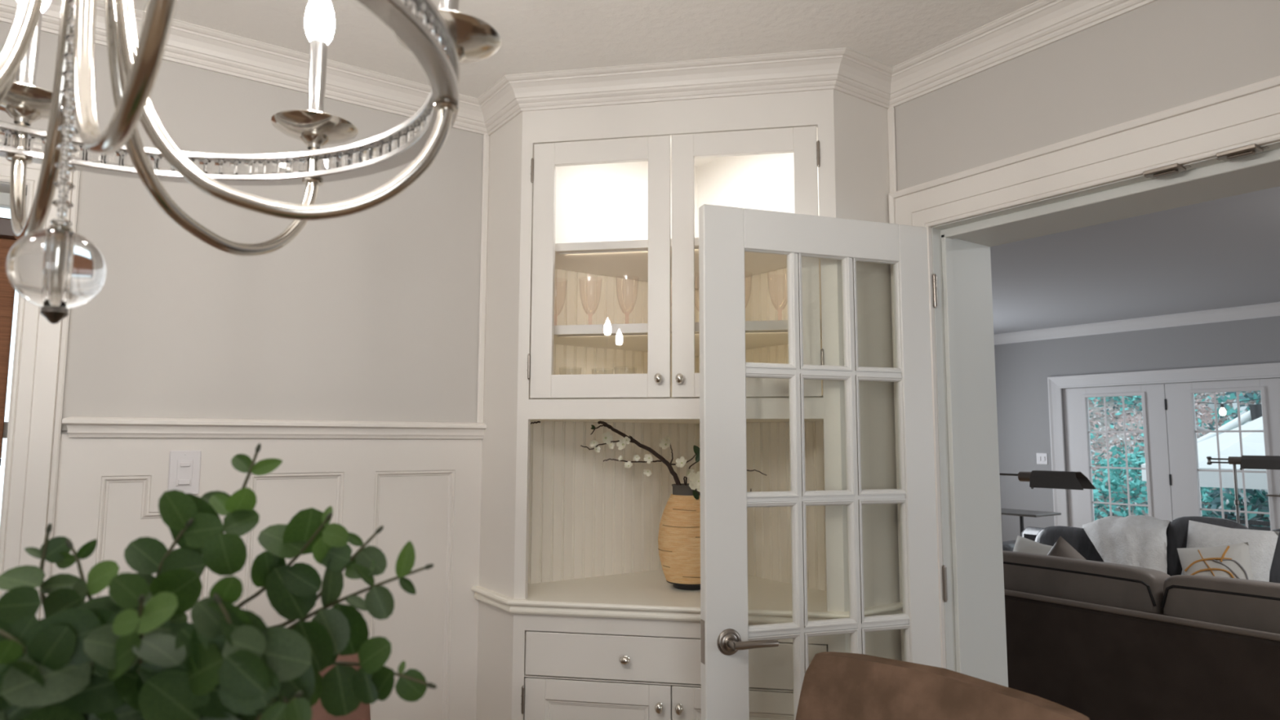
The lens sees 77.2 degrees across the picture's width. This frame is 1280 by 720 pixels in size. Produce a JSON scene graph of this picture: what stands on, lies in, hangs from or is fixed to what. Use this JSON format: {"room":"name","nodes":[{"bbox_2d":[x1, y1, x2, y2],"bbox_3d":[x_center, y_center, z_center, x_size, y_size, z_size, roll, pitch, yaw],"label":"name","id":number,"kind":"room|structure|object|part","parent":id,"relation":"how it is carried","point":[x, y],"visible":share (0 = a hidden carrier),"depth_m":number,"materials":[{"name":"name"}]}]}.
{"room":"dining room","nodes":[
{"label":"dining room","id":0,"kind":"room"},
{"bbox_2d":[0,21,484,434],"bbox_3d":[-1.633,0.345,1.894,5.014,2.520,0.150,4,-7,-35],"label":"wall","id":1,"kind":"structure","parent":0,"point":[372,314],"depth_m":2.27,"materials":[{"name":"grey paint"}]},
{"bbox_2d":[0,139,79,619],"bbox_3d":[-1.929,0.103,1.684,1.181,1.317,0.195,4,-7,-35],"label":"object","id":2,"kind":"structure","parent":1,"relation":"in","point":[33,429],"depth_m":1.93,"materials":[{"name":"white paint"}]},
{"bbox_2d":[0,217,17,466],"bbox_3d":[-1.921,-0.071,1.692,0.941,0.605,0.042,4,-7,-35],"label":"roman shade","id":3,"kind":"object","parent":2,"relation":"attached to","point":[7,239],"visible":0.7,"depth_m":1.96,"materials":[{"name":"brown wood"}]},
{"bbox_3d":[-1.951,-0.139,1.763,0.906,0.555,0.006,4,-7,-35],"label":"pane","id":4,"kind":"part","parent":2,"relation":"part of","materials":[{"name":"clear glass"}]},
{"bbox_3d":[-1.959,0.143,1.723,0.961,1.185,0.030,4,-7,-35],"label":"sash","id":5,"kind":"part","parent":2,"relation":"part of","materials":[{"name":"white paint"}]},
{"bbox_2d":[167,450,201,494],"bbox_3d":[-1.195,0.296,2.106,0.073,0.116,0.013,4,-7,-35],"label":"light switch","id":6,"kind":"object","parent":1,"relation":"attached to","point":[184,466],"visible":0.93,"depth_m":2.10,"materials":[{"name":"white plastic"}]},
{"bbox_2d":[0,0,488,134],"bbox_3d":[-1.992,-0.906,1.626,3.672,0.085,0.078,4,-7,-35],"label":"trim","id":7,"kind":"structure","parent":1,"relation":"attached to","point":[188,44],"depth_m":2.28,"materials":[{"name":"white paint"}]},
{"bbox_2d":[49,434,482,719],"bbox_3d":[-0.970,0.927,2.217,1.112,1.430,0.012,4,-7,-35],"label":"wainscoting","id":8,"kind":"structure","parent":1,"relation":"attached to","point":[426,493],"depth_m":2.36,"materials":[{"name":"white paint"}]},
{"bbox_3d":[-1.253,0.884,2.029,0.251,1.176,0.001,4,-7,-35],"label":"panel","id":9,"kind":"part","parent":8,"relation":"part of","materials":[{"name":"white paint"}]},
{"bbox_3d":[-1.250,0.884,2.025,0.251,1.176,0.010,4,-7,-35],"label":"panel moulding","id":10,"kind":"part","parent":8,"relation":"part of","materials":[{"name":"white paint"}]},
{"bbox_3d":[-0.974,0.905,2.223,0.251,1.175,0.001,4,-7,-35],"label":"panel","id":11,"kind":"part","parent":8,"relation":"part of","materials":[{"name":"white paint"}]},
{"bbox_3d":[-0.971,0.904,2.218,0.251,1.175,0.010,4,-7,-35],"label":"panel moulding","id":12,"kind":"part","parent":8,"relation":"part of","materials":[{"name":"white paint"}]},
{"bbox_3d":[-0.695,0.925,2.416,0.251,1.175,0.001,4,-7,-35],"label":"panel","id":13,"kind":"part","parent":8,"relation":"part of","materials":[{"name":"white paint"}]},
{"bbox_3d":[-0.692,0.924,2.411,0.251,1.175,0.010,4,-7,-35],"label":"panel moulding","id":14,"kind":"part","parent":8,"relation":"part of","materials":[{"name":"white paint"}]},
{"bbox_2d":[62,416,486,439],"bbox_3d":[-0.957,0.196,2.272,1.108,0.052,0.030,4,-7,-35],"label":"trim","id":15,"kind":"structure","parent":1,"relation":"attached to","point":[77,426],"depth_m":2.21,"materials":[{"name":"white paint"}]},
{"bbox_2d":[476,134,489,422],"bbox_3d":[-0.515,-0.274,2.639,0.022,0.965,0.011,4,-7,-35],"label":"trim","id":16,"kind":"structure","parent":1,"relation":"attached to","point":[482,302],"depth_m":2.63,"materials":[{"name":"white paint"}]},
{"bbox_2d":[102,0,1279,334],"bbox_3d":[1.504,-0.903,2.488,10.690,0.100,8.500,4,-7,-35],"label":"ceiling","id":17,"kind":"structure","parent":0,"point":[536,36],"depth_m":2.31,"materials":[{"name":"white paint"}]},
{"bbox_2d":[0,0,501,324],"bbox_3d":[-0.537,-0.532,0.786,0.755,0.988,0.790,4,-7,-35],"label":"chandelier","id":18,"kind":"object","parent":17,"relation":"hanging from","point":[57,269],"visible":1,"depth_m":0.80,"materials":[{"name":"grey metal"}]},
{"bbox_3d":[-0.715,-0.341,0.721,0.338,0.384,0.016,2,-6,-14],"label":"arm","id":19,"kind":"part","parent":18,"relation":"part of","materials":[{"name":"silver metal"}]},
{"bbox_3d":[-0.587,-0.353,0.591,0.016,0.384,0.338,-1,-6,16],"label":"arm","id":20,"kind":"part","parent":18,"relation":"part of","materials":[{"name":"silver metal"}]},
{"bbox_3d":[-0.778,-0.272,1.007,0.013,0.020,0.014,6,-8,-44],"label":"ring post","id":21,"kind":"part","parent":18,"relation":"part of","materials":[{"name":"silver metal"}]},
{"bbox_3d":[-0.778,-0.297,1.010,0.017,0.014,0.017,6,-8,-44],"label":"cup stem","id":22,"kind":"part","parent":18,"relation":"part of","materials":[{"name":"silver metal"}]},
{"bbox_3d":[-0.777,-0.491,1.029,0.039,0.090,0.039,6,-8,-44],"label":"bulb","id":23,"kind":"part","parent":18,"relation":"part of","materials":[{"name":"white glass"}]},
{"bbox_3d":[-0.665,-0.323,0.897,0.016,0.384,0.338,6,-8,-44],"label":"arm","id":24,"kind":"part","parent":18,"relation":"part of","materials":[{"name":"silver metal"}]},
{"bbox_3d":[-0.409,-0.348,0.636,0.016,0.384,0.338,6,-8,-44],"label":"arm","id":25,"kind":"part","parent":18,"relation":"part of","materials":[{"name":"silver metal"}]},
{"bbox_3d":[-0.488,-0.318,0.942,0.016,0.384,0.338,-1,-6,16],"label":"arm","id":26,"kind":"part","parent":18,"relation":"part of","materials":[{"name":"silver metal"}]},
{"bbox_3d":[-0.360,-0.331,0.811,0.338,0.384,0.016,2,-6,-14],"label":"arm","id":27,"kind":"part","parent":18,"relation":"part of","materials":[{"name":"silver metal"}]},
{"bbox_3d":[-0.445,-0.263,1.092,0.013,0.020,0.014,-1,-6,16],"label":"ring post","id":28,"kind":"part","parent":18,"relation":"part of","materials":[{"name":"silver metal"}]},
{"bbox_3d":[-0.445,-0.288,1.095,0.017,0.014,0.017,-1,-6,16],"label":"cup stem","id":29,"kind":"part","parent":18,"relation":"part of","materials":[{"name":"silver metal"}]},
{"bbox_3d":[-0.444,-0.482,1.114,0.039,0.090,0.039,-1,-6,16],"label":"bulb","id":30,"kind":"part","parent":18,"relation":"part of","materials":[{"name":"white glass"}]},
{"bbox_2d":[894,0,1279,659],"bbox_3d":[1.759,0.283,1.170,0.277,2.520,4.945,4,-7,-35],"label":"wall","id":31,"kind":"structure","parent":0,"point":[1159,55],"depth_m":1.97,"materials":[{"name":"grey paint"}]},
{"bbox_2d":[698,204,947,719],"bbox_3d":[0.500,0.614,2.121,0.723,2.027,0.143,2,-6,-18],"label":"door","id":32,"kind":"structure","parent":31,"relation":"in","point":[725,233],"depth_m":2.14,"materials":[{"name":"white paint"},{"name":"clear glass"},{"name":"brushed nickel"}]},
{"bbox_3d":[0.157,0.702,2.001,0.002,0.105,0.023,2,-6,-18],"label":"latch plate","id":33,"kind":"part","parent":32,"relation":"part of","materials":[{"name":"silver metal"}]},
{"bbox_3d":[0.280,0.703,1.990,0.124,0.023,0.046,2,-6,-18],"label":"lever","id":34,"kind":"part","parent":32,"relation":"part of","materials":[{"name":"silver metal"}]},
{"bbox_3d":[0.502,-0.340,2.220,0.486,0.109,0.034,2,-6,-18],"label":"rail","id":35,"kind":"part","parent":32,"relation":"part of","materials":[{"name":"white paint"}]},
{"bbox_2d":[887,106,897,193],"bbox_3d":[0.768,-0.637,2.444,0.011,0.273,0.024,4,-7,-35],"label":"trim","id":36,"kind":"structure","parent":31,"relation":"attached to","point":[891,111],"depth_m":2.44,"materials":[{"name":"white paint"}]},
{"bbox_2d":[888,0,1157,107],"bbox_3d":[1.882,-0.976,0.811,0.078,0.085,4.018,4,-7,-35],"label":"trim","id":37,"kind":"structure","parent":31,"relation":"attached to","point":[1037,24],"depth_m":2.13,"materials":[{"name":"white paint"}]},
{"bbox_2d":[888,75,1279,668],"bbox_3d":[1.245,0.508,1.641,0.046,2.163,1.684,4,-7,-35],"label":"trim","id":38,"kind":"structure","parent":31,"relation":"attached to","point":[1233,124],"depth_m":1.96,"materials":[{"name":"white paint"}]},
{"bbox_3d":[1.190,-0.426,1.819,0.044,0.015,0.092,4,-7,-35],"label":"catch plate","id":39,"kind":"part","parent":38,"relation":"part of","materials":[{"name":"silver metal"}]},
{"bbox_3d":[1.272,-0.438,1.702,0.044,0.015,0.092,4,-7,-35],"label":"catch plate","id":40,"kind":"part","parent":38,"relation":"part of","materials":[{"name":"silver metal"}]},
{"bbox_2d":[931,141,1279,687],"bbox_3d":[1.363,0.580,1.716,0.279,2.035,1.428,4,-7,-35],"label":"trim","id":41,"kind":"structure","parent":31,"relation":"attached to","point":[975,615],"depth_m":2.29,"materials":[{"name":"white paint"}]},
{"bbox_2d":[994,315,1279,541],"bbox_3d":[5.821,0.713,5.350,0.140,2.520,8.500,4,-7,-35],"label":"wall","id":42,"kind":"structure","parent":0,"point":[1022,369],"depth_m":7.77,"materials":[{"name":"grey paint"}]},
{"bbox_2d":[1035,453,1047,464],"bbox_3d":[3.951,0.971,7.888,0.012,0.110,0.110,4,-7,-35],"label":"wall switch","id":43,"kind":"object","parent":42,"relation":"attached to","point":[1042,458],"visible":1,"depth_m":7.89,"materials":[{"name":"white plastic"}]},
{"bbox_2d":[1062,383,1173,528],"bbox_3d":[4.367,1.200,7.339,0.052,1.918,0.890,4,-7,-35],"label":"door","id":44,"kind":"structure","parent":42,"relation":"in","point":[1076,406],"depth_m":7.33,"materials":[{"name":"white paint"}]},
{"bbox_3d":[4.363,1.149,7.321,0.020,1.694,0.545,4,-7,-35],"label":"glass frame","id":45,"kind":"part","parent":44,"relation":"part of","materials":[{"name":"white paint"}]},
{"bbox_2d":[993,302,1279,345],"bbox_3d":[3.500,-0.659,3.860,5.526,0.100,8.200,4,-7,-35],"label":"trim","id":46,"kind":"structure","parent":42,"relation":"attached to","point":[1268,309],"depth_m":7.14,"materials":[{"name":"white paint"}]},
{"bbox_2d":[1047,362,1279,526],"bbox_3d":[4.582,1.107,6.949,0.028,2.046,2.021,4,-7,-35],"label":"trim","id":47,"kind":"structure","parent":42,"relation":"attached to","point":[1055,384],"depth_m":7.40,"materials":[{"name":"white paint"}]},
{"bbox_2d":[1164,377,1279,530],"bbox_3d":[4.855,1.127,6.595,0.105,1.918,0.900,4,-7,-35],"label":"door","id":48,"kind":"structure","parent":42,"relation":"in","point":[1180,404],"depth_m":6.81,"materials":[{"name":"white paint"}]},
{"bbox_3d":[5.024,1.069,6.322,0.065,0.060,0.125,4,-7,-35],"label":"handle","id":49,"kind":"part","parent":48,"relation":"part of","materials":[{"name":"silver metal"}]},
{"bbox_3d":[1.353,1.724,2.432,10.690,0.100,8.000,4,-7,-35],"label":"floor","id":50,"kind":"structure","parent":0,"visible":0},
{"bbox_2d":[311,653,370,719],"bbox_3d":[-0.631,1.045,1.338,0.470,1.023,0.673,4,-7,-35],"label":"dining chair","id":51,"kind":"object","parent":50,"relation":"on","point":[362,711],"visible":0.09,"depth_m":1.67,"materials":[{"name":"brown leather"}]},
{"bbox_2d":[471,88,902,719],"bbox_3d":[0.119,0.411,2.453,0.942,2.510,0.954,4,-7,-35],"label":"tall cabinet","id":52,"kind":"object","parent":50,"relation":"on","point":[580,616],"visible":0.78,"depth_m":2.41,"materials":[{"name":"white paint"}]},
{"bbox_3d":[-0.122,1.222,2.260,0.425,0.613,0.020,-1,-6,10],"label":"panel door","id":53,"kind":"part","parent":52,"relation":"part of","materials":[{"name":"white paint"}]},
{"bbox_3d":[-0.118,-0.278,2.410,0.423,0.785,0.021,-1,-6,10],"label":"glass door","id":54,"kind":"part","parent":52,"relation":"part of","materials":[{"name":"white paint"}]},
{"bbox_3d":[-0.042,0.846,2.259,0.030,0.023,0.028,-1,-6,10],"label":"knob","id":55,"kind":"part","parent":52,"relation":"part of","materials":[{"name":"silver metal"}]},
{"bbox_3d":[0.053,0.053,2.321,0.023,0.030,0.028,-1,-6,10],"label":"knob","id":56,"kind":"part","parent":52,"relation":"part of","materials":[{"name":"silver metal"}]},
{"bbox_3d":[0.053,0.967,2.229,0.023,0.030,0.028,-1,-6,10],"label":"knob","id":57,"kind":"part","parent":52,"relation":"part of","materials":[{"name":"silver metal"}]},
{"bbox_3d":[0.089,0.844,2.259,0.853,0.121,0.020,-1,-6,10],"label":"drawer","id":58,"kind":"part","parent":52,"relation":"part of","materials":[{"name":"white paint"}]},
{"bbox_3d":[0.108,0.966,2.219,0.023,0.030,0.028,-1,-6,10],"label":"knob","id":59,"kind":"part","parent":52,"relation":"part of","materials":[{"name":"silver metal"}]},
{"bbox_3d":[0.114,0.053,2.310,0.023,0.030,0.028,-1,-6,10],"label":"knob","id":60,"kind":"part","parent":52,"relation":"part of","materials":[{"name":"silver metal"}]},
{"bbox_2d":[477,47,893,135],"bbox_3d":[0.107,-0.817,2.463,1.294,0.085,0.255,-1,-6,10],"label":"trim","id":61,"kind":"structure","parent":52,"relation":"attached to","point":[846,70],"depth_m":2.38,"materials":[{"name":"white paint"}]},
{"bbox_2d":[471,568,902,624],"bbox_3d":[0.118,0.727,2.421,0.942,0.040,0.952,4,-7,-35],"label":"countertop","id":62,"kind":"structure","parent":52,"relation":"on","point":[647,595],"depth_m":2.33,"materials":[{"name":"white paint"}]},
{"bbox_2d":[657,483,700,590],"bbox_3d":[0.161,0.559,2.556,0.208,0.322,0.208,4,-7,-31],"label":"vase","id":63,"kind":"object","parent":62,"relation":"on","point":[679,530],"visible":0.56,"depth_m":2.48,"materials":[{"name":"wicker"}]},
{"bbox_2d":[530,420,766,499],"bbox_3d":[0.023,0.330,2.524,0.740,0.274,0.130,0,-6,-1],"label":"branch","id":64,"kind":"object","parent":63,"relation":"in","point":[695,483],"visible":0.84,"depth_m":2.55,"materials":[{"name":"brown plant"}]},
{"bbox_3d":[0.008,0.331,2.537,0.312,0.274,0.043,2,-6,-22],"label":"stem","id":65,"kind":"part","parent":64,"relation":"part of","materials":[{"name":"brown plant"}]},
{"bbox_2d":[553,319,821,355],"bbox_3d":[0.120,-0.088,2.487,0.835,0.028,0.839,4,-7,-35],"label":"shelf","id":66,"kind":"object","parent":52,"relation":"attached to","point":[761,336],"depth_m":2.45,"materials":[{"name":"white paint"}]},
{"bbox_3d":[0.123,-0.586,2.540,0.839,0.459,0.843,4,-7,-35],"label":"panel","id":67,"kind":"part","parent":52,"relation":"part of","materials":[{"name":"white paint"}]},
{"bbox_2d":[555,237,820,288],"bbox_3d":[0.121,-0.345,2.513,0.835,0.024,0.839,4,-7,-35],"label":"shelf","id":68,"kind":"object","parent":52,"relation":"attached to","point":[626,262],"depth_m":2.61,"materials":[{"name":"white paint"}]},
{"bbox_3d":[0.122,0.386,2.454,0.855,2.320,0.859,4,-7,-35],"label":"panel","id":69,"kind":"part","parent":52,"relation":"part of","materials":[{"name":"beige wood"}]},
{"bbox_3d":[0.299,1.216,2.184,0.425,0.613,0.020,-1,-6,10],"label":"panel door","id":70,"kind":"part","parent":52,"relation":"part of","materials":[{"name":"white paint"}]},
{"bbox_3d":[0.304,-0.284,2.335,0.424,0.785,0.021,-1,-6,10],"label":"glass door","id":71,"kind":"part","parent":52,"relation":"part of","materials":[{"name":"white paint"}]},
{"bbox_2d":[795,651,1089,719],"bbox_3d":[0.286,1.035,1.172,0.673,1.015,0.530,5,-7,-40],"label":"dining chair","id":72,"kind":"object","parent":50,"relation":"on","point":[836,686],"visible":1,"depth_m":1.43,"materials":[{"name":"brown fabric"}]},
{"bbox_2d":[1000,507,1061,536],"bbox_3d":[3.228,1.725,6.982,0.400,0.815,0.710,4,-7,-35],"label":"console table","id":73,"kind":"object","parent":50,"relation":"on","point":[1021,513],"visible":0.17,"depth_m":6.87,"materials":[{"name":"grey metal"}]},
{"bbox_3d":[3.376,1.744,7.065,0.024,0.795,0.024,4,-7,-35],"label":"leg","id":74,"kind":"part","parent":73,"relation":"part of","materials":[{"name":"black metal"}]},
{"bbox_2d":[999,470,1095,489],"bbox_3d":[2.070,1.243,4.446,0.250,1.262,0.875,4,-7,-35],"label":"floor lamp","id":75,"kind":"object","parent":50,"relation":"on","point":[1071,480],"visible":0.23,"depth_m":4.24,"materials":[{"name":"grey metal"}]},
{"bbox_3d":[2.010,0.664,4.593,0.032,0.060,0.481,4,-7,-35],"label":"swing arm","id":76,"kind":"part","parent":75,"relation":"part of","materials":[{"name":"grey metal"}]},
{"bbox_2d":[1017,471,1031,481],"bbox_3d":[2.139,0.642,4.411,0.054,0.054,0.097,4,-7,-35],"label":"socket","id":77,"kind":"object","parent":75,"relation":"attached to","point":[1022,476],"depth_m":4.41,"materials":[{"name":"metal"}]},
{"bbox_3d":[2.241,0.637,4.264,0.124,0.090,0.285,4,-7,-35],"label":"lamp shade","id":78,"kind":"part","parent":75,"relation":"part of","materials":[{"name":"grey metal"}]},
{"bbox_2d":[1002,550,1279,719],"bbox_3d":[2.413,1.335,3.468,0.940,0.887,2.240,4,-7,-35],"label":"sofa","id":79,"kind":"object","parent":50,"relation":"on","point":[1096,640],"visible":0.82,"depth_m":3.27,"materials":[{"name":"brown fabric"}]},
{"bbox_2d":[1047,536,1086,559],"bbox_3d":[2.075,1.138,3.888,0.181,0.545,0.554,4,-7,-35],"label":"throw pillow","id":80,"kind":"object","parent":79,"relation":"on","point":[1061,548],"visible":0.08,"depth_m":3.93,"materials":[{"name":"beige fabric"}]},
{"bbox_2d":[1002,550,1170,613],"bbox_3d":[1.953,1.089,3.752,0.253,0.343,0.930,4,-7,-35],"label":"cushion","id":81,"kind":"object","parent":79,"relation":"on","point":[1095,582],"depth_m":3.55,"materials":[{"name":"brown fabric"}]},
{"bbox_2d":[1163,574,1279,633],"bbox_3d":[2.495,1.014,2.978,0.253,0.343,0.935,4,-7,-35],"label":"cushion","id":82,"kind":"object","parent":79,"relation":"on","point":[1250,604],"depth_m":3.12,"materials":[{"name":"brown fabric"}]},
{"bbox_2d":[1002,515,1279,582],"bbox_3d":[3.431,1.493,5.236,0.920,0.930,2.430,4,-7,-35],"label":"armchairs","id":83,"kind":"object","parent":50,"relation":"on","point":[1077,538],"visible":0.16,"depth_m":5.37,"materials":[{"name":"grey leather"}]},
{"bbox_3d":[2.765,1.680,6.099,0.830,0.565,0.230,4,-7,-35],"label":"arm","id":84,"kind":"part","parent":83,"relation":"part of","materials":[{"name":"white fabric"}]},
{"bbox_3d":[3.751,1.571,5.452,0.140,0.660,2.370,4,-7,-35],"label":"frame","id":85,"kind":"part","parent":83,"relation":"part of","materials":[{"name":"silver metal"}]},
{"bbox_2d":[1013,535,1053,555],"bbox_3d":[2.797,1.457,5.697,0.230,0.377,0.398,4,-7,-35],"label":"throw pillow","id":86,"kind":"object","parent":83,"relation":"on","point":[1023,544],"visible":0.23,"depth_m":5.72,"materials":[{"name":"grey fabric"}]},
{"bbox_2d":[1035,525,1103,561],"bbox_3d":[3.237,1.458,5.712,0.315,0.507,0.867,4,-7,-35],"label":"cushion","id":87,"kind":"object","parent":83,"relation":"on","point":[1077,537],"depth_m":5.78,"materials":[{"name":"grey leather"}]},
{"bbox_2d":[1082,515,1171,573],"bbox_3d":[3.368,1.294,5.575,0.606,0.423,1.038,-5,-7,40],"label":"throw blanket","id":88,"kind":"object","parent":83,"relation":"on","point":[1135,540],"visible":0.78,"depth_m":5.32,"materials":[{"name":"white fabric"}]},
{"bbox_2d":[1166,515,1249,576],"bbox_3d":[3.728,1.270,5.252,0.310,0.481,0.480,4,-7,-35],"label":"cushion","id":89,"kind":"object","parent":83,"relation":"on","point":[1177,531],"depth_m":5.30,"materials":[{"name":"white fabric"}]},
{"bbox_2d":[1177,542,1254,580],"bbox_3d":[3.468,1.291,4.817,0.424,0.401,0.210,-5,-8,43],"label":"throw pillow","id":90,"kind":"object","parent":83,"relation":"on","point":[1231,561],"visible":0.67,"depth_m":4.79,"materials":[{"name":"grey fabric"}]},
{"bbox_2d":[1181,520,1279,582],"bbox_3d":[3.656,1.275,5.005,0.249,0.494,0.520,3,-7,-29],"label":"throw pillow","id":91,"kind":"object","parent":83,"relation":"on","point":[1261,544],"visible":0.37,"depth_m":4.93,"materials":[{"name":"white fabric"}]},
{"bbox_2d":[1269,528,1279,582],"bbox_3d":[4.026,1.249,4.789,0.310,0.481,0.500,4,-7,-35],"label":"cushion","id":92,"kind":"object","parent":83,"relation":"on","point":[1274,573],"depth_m":4.85,"materials":[{"name":"white fabric"}]},
{"bbox_2d":[1206,455,1279,523],"bbox_3d":[4.166,1.314,5.425,0.250,1.328,0.509,4,-7,-35],"label":"floor lamp","id":93,"kind":"object","parent":50,"relation":"on","point":[1251,462],"visible":0.54,"depth_m":5.46,"materials":[{"name":"grey metal"}]},
{"bbox_3d":[4.081,0.706,5.611,0.032,0.060,0.204,4,-7,-35],"label":"swing arm","id":94,"kind":"part","parent":93,"relation":"part of","materials":[{"name":"grey metal"}]},
{"bbox_2d":[1227,456,1241,464],"bbox_3d":[4.130,0.695,5.542,0.054,0.054,0.097,4,-7,-35],"label":"socket","id":95,"kind":"object","parent":93,"relation":"attached to","point":[1231,460],"depth_m":5.54,"materials":[{"name":"metal"}]},
{"bbox_3d":[4.232,0.689,5.395,0.124,0.090,0.285,4,-7,-35],"label":"lamp shade","id":96,"kind":"part","parent":93,"relation":"part of","materials":[{"name":"grey metal"}]},
{"bbox_3d":[-0.572,1.104,0.606,1.880,0.760,0.980,4,-7,-35],"label":"dining table","id":97,"kind":"object","parent":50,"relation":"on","visible":0},
{"bbox_2d":[0,443,436,719],"bbox_3d":[-0.402,0.399,0.669,0.424,0.656,0.307,-3,-7,31],"label":"eucalyptus arrangement","id":98,"kind":"object","parent":97,"relation":"on","point":[133,652],"visible":1,"depth_m":0.62,"materials":[{"name":"green plant"}]},
{"bbox_3d":[-0.425,0.323,0.613,0.022,0.259,0.136,-2,-6,24],"label":"stem","id":99,"kind":"part","parent":98,"relation":"part of","materials":[{"name":"brown"}]},
{"bbox_3d":[-0.475,0.303,0.685,0.074,0.311,0.032,1,-6,-10],"label":"stem","id":100,"kind":"part","parent":98,"relation":"part of","materials":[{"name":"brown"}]},
{"bbox_3d":[-0.449,0.310,0.687,0.079,0.299,0.024,2,-6,-20],"label":"stem","id":101,"kind":"part","parent":98,"relation":"part of","materials":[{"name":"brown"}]},
{"bbox_3d":[-0.389,0.336,0.612,0.007,0.231,0.072,3,-7,-30],"label":"stem","id":102,"kind":"part","parent":98,"relation":"part of","materials":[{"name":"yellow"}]},
{"bbox_3d":[-0.379,0.313,0.597,0.017,0.274,0.097,4,-7,-35],"label":"stem","id":103,"kind":"part","parent":98,"relation":"part of","materials":[{"name":"green plant"}]},
{"bbox_3d":[-0.408,0.298,0.668,0.027,0.318,0.061,5,-8,-42],"label":"stem","id":104,"kind":"part","parent":98,"relation":"part of","materials":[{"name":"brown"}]},
{"bbox_3d":[-0.353,0.317,0.630,0.013,0.273,0.173,5,-8,-41],"label":"stem","id":105,"kind":"part","parent":98,"relation":"part of","materials":[{"name":"brown"}]},
{"bbox_3d":[-0.414,0.272,0.708,0.108,0.379,0.094,4,-7,-35],"label":"stem","id":106,"kind":"part","parent":98,"relation":"part of","materials":[{"name":"green plant"}]},
{"bbox_3d":[-0.323,0.348,0.612,0.191,0.210,0.012,-3,-7,31],"label":"stem","id":107,"kind":"part","parent":98,"relation":"part of","materials":[{"name":"green plant"}]},
{"bbox_3d":[-0.362,0.301,0.706,0.165,0.322,0.083,1,-6,-13],"label":"stem","id":108,"kind":"part","parent":98,"relation":"part of","materials":[{"name":"green plant"}]},
{"bbox_3d":[-0.341,0.306,0.703,0.206,0.310,0.094,2,-6,-15],"label":"stem","id":109,"kind":"part","parent":98,"relation":"part of","materials":[{"name":"green plant"}]},
{"bbox_3d":[-0.312,0.320,0.701,0.254,0.284,0.088,1,-6,-4],"label":"stem","id":110,"kind":"part","parent":98,"relation":"part of","materials":[{"name":"green plant"}]},
{"bbox_3d":[-0.309,0.357,0.679,0.258,0.204,0.092,1,-6,-7],"label":"stem","id":111,"kind":"part","parent":98,"relation":"part of","materials":[{"name":"green plant"}]},
{"label":"outside","id":112,"kind":"structure","parent":0,"visible":0},
{"bbox_2d":[1088,391,1261,519],"bbox_3d":[10.983,-1.791,15.207,18.700,10.333,24.000,4,-7,-35],"label":"hillside","id":113,"kind":"structure","parent":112,"point":[1121,435],"depth_m":13.61,"materials":[{"name":"plant"}]},
{"bbox_2d":[1088,391,1266,520],"bbox_3d":[9.301,0.178,14.952,6.818,6.421,11.670,-5,-8,41],"label":"trees","id":114,"kind":"object","parent":113,"relation":"on","point":[1117,480],"depth_m":12.63,"materials":[{"name":"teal plant"}]},
{"bbox_2d":[1141,404,1267,515],"bbox_3d":[7.623,1.315,9.395,3.552,1.724,3.535,4,-7,-35],"label":"neighboring house","id":115,"kind":"structure","parent":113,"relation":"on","point":[1253,442],"depth_m":8.75,"materials":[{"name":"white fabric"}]},
{"bbox_2d":[1207,391,1261,430],"bbox_3d":[10.650,-0.050,11.898,3.888,3.126,3.795,4,-7,-35],"label":"shrub","id":116,"kind":"object","parent":113,"relation":"on","point":[1230,395],"visible":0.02,"depth_m":12.58,"materials":[{"name":"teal plant"}]},
{"bbox_2d":[1201,488,1270,527],"bbox_3d":[8.039,2.246,10.511,1.725,1.350,1.733,2,-6,-15],"label":"shrub","id":117,"kind":"object","parent":113,"relation":"on","point":[1255,503],"visible":0.25,"depth_m":10.42,"materials":[{"name":"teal plant"}]},
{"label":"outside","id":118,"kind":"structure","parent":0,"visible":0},
{"bbox_3d":[6.607,2.591,7.125,3.350,0.080,8.500,4,-7,-35],"label":"patio","id":119,"kind":"object","parent":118,"visible":0},
{"bbox_2d":[1224,514,1271,530],"bbox_3d":[6.250,2.150,8.277,0.753,1.028,0.576,4,-7,-35],"label":"patio chair","id":120,"kind":"object","parent":119,"relation":"on","point":[1242,522],"visible":0.06,"depth_m":8.49,"materials":[{"name":"black metal"}]},
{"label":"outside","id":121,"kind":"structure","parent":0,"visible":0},
{"bbox_2d":[1124,395,1261,415],"bbox_3d":[6.524,0.339,8.843,0.068,0.547,3.803,4,-7,-35],"label":"string light","id":122,"kind":"object","parent":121,"point":[1222,411],"visible":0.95,"depth_m":8.89,"materials":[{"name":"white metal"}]},
{"bbox_3d":[6.466,0.573,8.902,0.068,0.092,0.068,4,-7,-35],"label":"bulb","id":123,"kind":"part","parent":122,"relation":"part of","materials":[{"name":"white glass"}]}
]}

